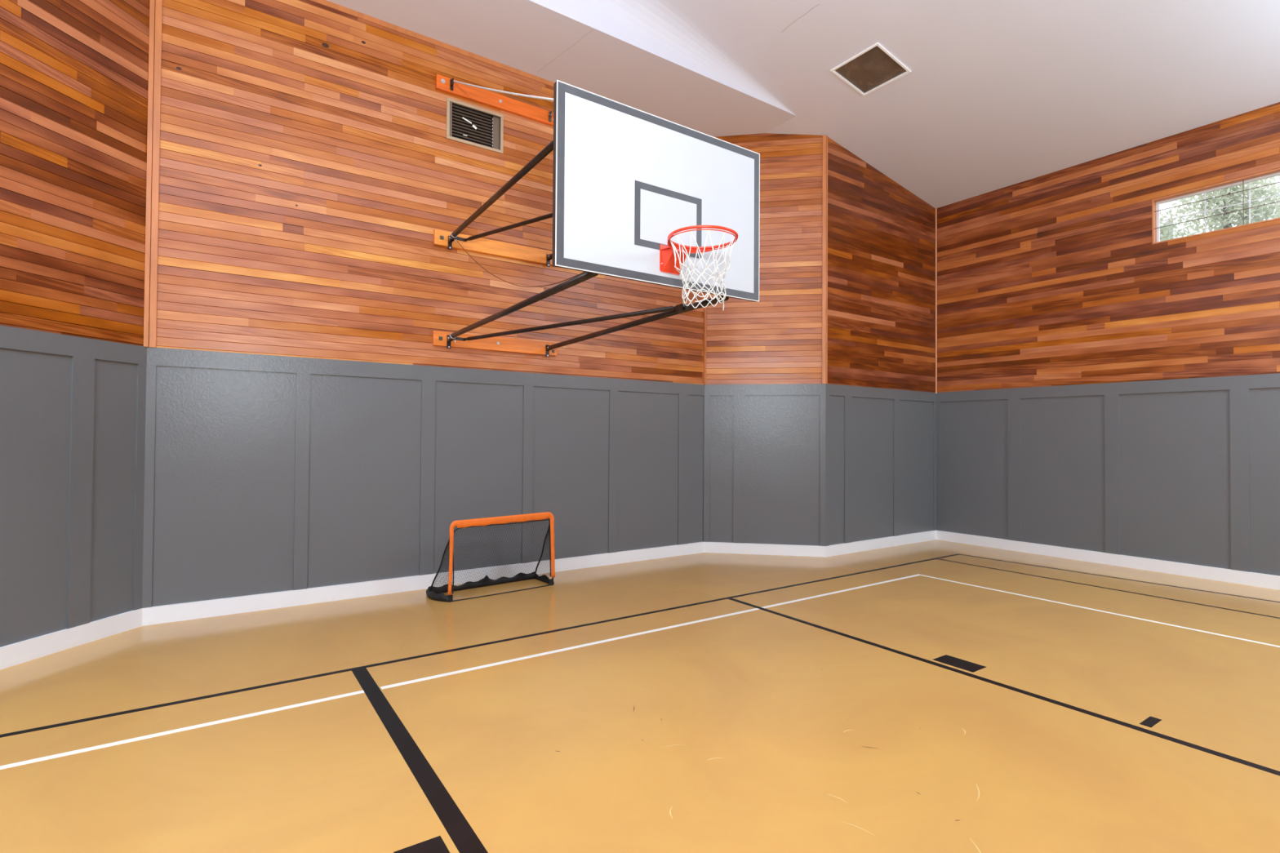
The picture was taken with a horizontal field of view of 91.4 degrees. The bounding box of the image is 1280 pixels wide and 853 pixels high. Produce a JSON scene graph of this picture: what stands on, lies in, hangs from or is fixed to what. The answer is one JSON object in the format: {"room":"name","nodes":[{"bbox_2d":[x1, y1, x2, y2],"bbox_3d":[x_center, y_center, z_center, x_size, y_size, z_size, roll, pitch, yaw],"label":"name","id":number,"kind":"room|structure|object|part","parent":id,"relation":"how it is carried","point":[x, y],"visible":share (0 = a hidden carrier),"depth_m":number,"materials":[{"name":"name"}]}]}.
{"room":"sports hall","nodes":[
{"label":"sports hall","id":0,"kind":"room"},
{"bbox_2d":[0,0,149,647],"bbox_3d":[-4.553,-1.311,4.715,0.150,6.079,1.757,0,-1,11],"label":"wall","id":1,"kind":"structure","parent":0,"point":[74,73],"depth_m":4.89,"materials":[{"name":"grey paint"}]},
{"bbox_3d":[-4.522,0.578,4.664,0.024,2.300,1.723,0,-1,11],"label":"wainscot panel","id":2,"kind":"part","parent":1,"relation":"part of","materials":[{"name":"grey paint"}]},
{"bbox_2d":[0,608,142,670],"bbox_3d":[-4.520,1.651,4.628,0.048,0.153,1.701,0,-1,11],"label":"baseboard","id":3,"kind":"structure","parent":1,"relation":"attached to","point":[23,651],"depth_m":4.86,"materials":[{"name":"white paint"}]},
{"bbox_3d":[-4.516,0.430,4.649,0.040,2.289,1.697,0,-1,11],"label":"wainscot frame","id":4,"kind":"part","parent":1,"relation":"part of","materials":[{"name":"grey paint"}]},
{"bbox_2d":[143,0,155,346],"bbox_3d":[-4.327,-2.517,5.515,0.036,3.637,0.036,1,-1,-34],"label":"trim","id":5,"kind":"structure","parent":1,"relation":"attached to","point":[152,2],"depth_m":5.50,"materials":[{"name":"brown wood"}]},
{"bbox_2d":[142,0,704,608],"bbox_3d":[-1.734,-1.252,7.375,6.530,6.079,0.150,1,-1,-34],"label":"wall","id":6,"kind":"structure","parent":0,"point":[306,426],"depth_m":6.50,"materials":[{"name":"grey paint"}]},
{"bbox_2d":[148,0,162,347],"bbox_3d":[-4.294,-2.516,5.547,0.050,3.637,0.030,1,-1,-34],"label":"trim","id":7,"kind":"structure","parent":6,"relation":"attached to","point":[158,3],"depth_m":5.53,"materials":[{"name":"brown wood"}]},
{"bbox_2d":[142,542,703,626],"bbox_3d":[-1.720,1.710,7.281,6.410,0.153,0.048,1,-1,-34],"label":"baseboard","id":8,"kind":"structure","parent":6,"relation":"attached to","point":[249,603],"depth_m":6.48,"materials":[{"name":"white paint"}]},
{"bbox_3d":[-1.715,0.489,7.303,6.410,2.289,0.040,1,-1,-34],"label":"wainscot frame","id":9,"kind":"part","parent":6,"relation":"part of","materials":[{"name":"grey paint"}]},
{"bbox_3d":[-1.720,0.636,7.308,6.470,2.300,0.024,1,-1,-34],"label":"wainscot panel","id":10,"kind":"part","parent":6,"relation":"part of","materials":[{"name":"grey paint"}]},
{"bbox_2d":[310,0,555,86],"bbox_3d":[-1.681,-4.265,7.372,6.410,0.055,0.030,1,-1,-34],"label":"trim","id":11,"kind":"structure","parent":6,"relation":"attached to","point":[325,2],"depth_m":6.91,"materials":[{"name":"brown wood"}]},
{"bbox_2d":[445,97,503,154],"bbox_3d":[-1.929,-3.459,7.251,0.670,0.461,0.143,1,-1,-34],"label":"air vent","id":12,"kind":"object","parent":6,"relation":"in","point":[482,128],"visible":0.98,"depth_m":7.25,"materials":[{"name":"beige"}]},
{"bbox_3d":[-2.140,-3.463,7.053,0.030,0.393,0.022,1,-1,-34],"label":"rail","id":13,"kind":"part","parent":12,"relation":"part of","materials":[{"name":"brown"}]},
{"bbox_3d":[-1.698,-3.456,7.375,0.080,0.393,0.010,1,-1,-34],"label":"rail","id":14,"kind":"part","parent":12,"relation":"part of","materials":[{"name":"brown"}]},
{"bbox_2d":[432,73,759,356],"bbox_3d":[-0.560,-2.346,5.701,1.835,3.140,3.978,1,-1,-34],"label":"basketball hoop","id":15,"kind":"object","parent":6,"relation":"attached to","point":[638,195],"visible":1,"depth_m":4.54,"materials":[{"name":"grey"}]},
{"bbox_3d":[-1.185,-1.589,5.652,0.036,1.018,3.072,1,-1,-34],"label":"slack cord","id":16,"kind":"part","parent":15,"relation":"part of","materials":[{"name":"brown plastic"}]},
{"bbox_2d":[0,539,1279,852],"bbox_3d":[1.960,1.788,1.924,14.740,0.122,13.265,1,-1,-34],"label":"floor","id":17,"kind":"structure","parent":0,"point":[935,695],"depth_m":3.76,"materials":[{"name":"beige paint"}]},
{"bbox_2d":[426,511,555,602],"bbox_3d":[-1.613,1.365,6.800,1.348,0.828,0.444,1,-1,-39],"label":"soccer goal","id":18,"kind":"object","parent":17,"relation":"on","point":[432,592],"visible":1,"depth_m":6.77,"materials":[{"name":"orange metal"}]},
{"bbox_3d":[-1.446,1.772,6.662,1.178,0.009,0.024,1,-1,-39],"label":"ground cord","id":19,"kind":"part","parent":18,"relation":"part of","materials":[{"name":"black fabric"}]},
{"bbox_2d":[703,133,825,546],"bbox_3d":[1.768,-1.204,9.059,1.769,6.079,0.150,0,-1,10],"label":"wall","id":20,"kind":"structure","parent":0,"point":[764,420],"depth_m":8.96,"materials":[{"name":"grey paint"}]},
{"bbox_2d":[703,293,706,384],"bbox_3d":[0.957,-2.427,9.143,0.030,3.637,0.030,1,-1,-34],"label":"trim","id":21,"kind":"structure","parent":20,"relation":"attached to","point":[704,294],"depth_m":9.11,"materials":[{"name":"brown wood"}]},
{"bbox_3d":[1.760,0.684,8.981,1.735,2.300,0.024,0,-1,10],"label":"wainscot panel","id":22,"kind":"part","parent":20,"relation":"part of","materials":[{"name":"grey paint"}]},
{"bbox_2d":[703,542,825,557],"bbox_3d":[1.770,1.758,8.950,1.713,0.153,0.048,0,-1,10],"label":"baseboard","id":23,"kind":"structure","parent":20,"relation":"attached to","point":[708,547],"depth_m":8.92,"materials":[{"name":"white paint"}]},
{"bbox_3d":[1.777,0.537,8.973,1.709,2.289,0.040,0,-1,10],"label":"wainscot frame","id":24,"kind":"part","parent":20,"relation":"part of","materials":[{"name":"grey paint"}]},
{"bbox_2d":[822,135,826,383],"bbox_3d":[2.610,-2.370,8.859,0.052,3.535,0.030,0,-1,11],"label":"trim","id":25,"kind":"structure","parent":20,"relation":"attached to","point":[824,137],"depth_m":8.84,"materials":[{"name":"brown wood"}]},
{"bbox_2d":[327,0,1279,208],"bbox_3d":[2.002,-4.620,2.022,15.060,1.683,13.585,1,-1,-34],"label":"ceiling","id":26,"kind":"structure","parent":0,"point":[995,95],"depth_m":7.20,"materials":[{"name":"paint"}]},
{"bbox_2d":[830,42,911,96],"bbox_3d":[2.774,-4.337,7.505,0.680,0.261,0.655,1,-1,-34],"label":"air vent","id":27,"kind":"object","parent":26,"relation":"attached to","point":[873,68],"visible":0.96,"depth_m":7.49,"materials":[{"name":"white paint"}]},
{"bbox_2d":[825,137,936,546],"bbox_3d":[3.768,-1.132,9.707,2.872,5.981,0.150,1,-1,-34],"label":"wall","id":28,"kind":"structure","parent":0,"point":[881,396],"depth_m":9.53,"materials":[{"name":"grey paint"}]},
{"bbox_2d":[826,135,827,383],"bbox_3d":[2.645,-2.368,8.864,0.026,3.533,0.026,1,-1,-34],"label":"trim","id":29,"kind":"structure","parent":28,"relation":"attached to","point":[826,135],"depth_m":8.85,"materials":[{"name":"brown wood"}]},
{"bbox_2d":[825,530,936,557],"bbox_3d":[3.756,1.780,9.597,2.816,0.153,0.048,1,-1,-34],"label":"baseboard","id":30,"kind":"structure","parent":28,"relation":"attached to","point":[886,542],"depth_m":9.47,"materials":[{"name":"white paint"}]},
{"bbox_3d":[3.763,0.560,9.619,2.812,2.289,0.040,1,-1,-34],"label":"wainscot frame","id":31,"kind":"part","parent":28,"relation":"part of","materials":[{"name":"grey paint"}]},
{"bbox_3d":[3.772,0.707,9.633,2.838,2.300,0.024,1,-1,-34],"label":"wainscot panel","id":32,"kind":"part","parent":28,"relation":"part of","materials":[{"name":"grey paint"}]},
{"bbox_2d":[936,102,1279,576],"bbox_3d":[8.329,-0.940,5.605,0.150,5.530,11.914,1,-1,-34],"label":"wall","id":33,"kind":"structure","parent":0,"point":[1103,388],"depth_m":8.33,"materials":[{"name":"grey paint"}]},
{"bbox_2d":[934,208,937,394],"bbox_3d":[4.942,-2.097,10.431,0.026,3.108,0.026,0,-1,11],"label":"trim","id":34,"kind":"structure","parent":33,"relation":"attached to","point":[935,209],"depth_m":10.42,"materials":[{"name":"brown wood"}]},
{"bbox_2d":[936,530,1279,590],"bbox_3d":[8.263,1.748,5.531,0.048,0.153,11.794,1,-1,-34],"label":"baseboard","id":35,"kind":"structure","parent":33,"relation":"attached to","point":[1258,580],"depth_m":8.23,"materials":[{"name":"white paint"}]},
{"bbox_3d":[8.274,0.527,5.552,0.040,2.289,11.794,1,-1,-34],"label":"wainscot frame","id":36,"kind":"part","parent":33,"relation":"part of","materials":[{"name":"grey paint"}]},
{"bbox_3d":[8.280,0.674,5.554,0.024,2.300,11.854,1,-1,-34],"label":"wainscot panel","id":37,"kind":"part","parent":33,"relation":"part of","materials":[{"name":"grey paint"}]},
{"bbox_2d":[1151,168,1279,244],"bbox_3d":[7.170,-2.641,7.334,0.141,0.580,1.827,1,-1,-34],"label":"window","id":38,"kind":"structure","parent":33,"relation":"in","point":[1156,202],"depth_m":7.64,"materials":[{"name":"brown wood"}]},
{"bbox_3d":[7.134,-2.777,7.311,0.009,0.009,1.795,1,-1,-34],"label":"guard rod","id":39,"kind":"part","parent":38,"relation":"part of","materials":[{"name":"grey metal"}]},
{"bbox_3d":[7.133,-2.557,7.308,0.009,0.009,1.795,1,-1,-34],"label":"guard rod","id":40,"kind":"part","parent":38,"relation":"part of","materials":[{"name":"grey metal"}]},
{"bbox_3d":[7.108,-2.641,7.360,0.007,0.548,0.007,0,-1,33],"label":"guard rod","id":41,"kind":"part","parent":38,"relation":"part of","materials":[{"name":"grey metal"}]},
{"label":"outside","id":42,"kind":"structure","parent":0,"visible":0},
{"bbox_3d":[9.523,2.100,12.582,90.000,0.280,70.000,1,-1,-34],"label":"ground","id":43,"kind":"structure","parent":42,"visible":0},
{"bbox_2d":[1160,219,1191,240],"bbox_3d":[16.772,-2.043,21.500,4.070,8.370,3.580,1,-1,-34],"label":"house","id":44,"kind":"structure","parent":43,"relation":"on","point":[1166,221],"depth_m":19.26,"materials":[{"name":"white"}]},
{"bbox_2d":[1160,196,1203,241],"bbox_3d":[9.647,-1.360,11.762,2.472,6.620,2.385,1,-1,-34],"label":"tree","id":45,"kind":"object","parent":43,"relation":"on","point":[1168,235],"visible":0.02,"depth_m":11.58,"materials":[{"name":"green plant"}]},
{"bbox_2d":[1168,175,1279,235],"bbox_3d":[13.774,-2.256,14.846,3.501,8.558,3.189,1,-1,-34],"label":"tree","id":46,"kind":"object","parent":43,"relation":"on","point":[1226,220],"visible":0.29,"depth_m":14.30,"materials":[{"name":"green plant"}]},
{"bbox_2d":[1266,195,1279,218],"bbox_3d":[10.882,-1.250,9.815,2.021,6.357,2.476,1,-1,-34],"label":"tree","id":47,"kind":"object","parent":43,"relation":"on","point":[1276,196],"visible":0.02,"depth_m":10.15,"materials":[{"name":"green plant"}]}
]}

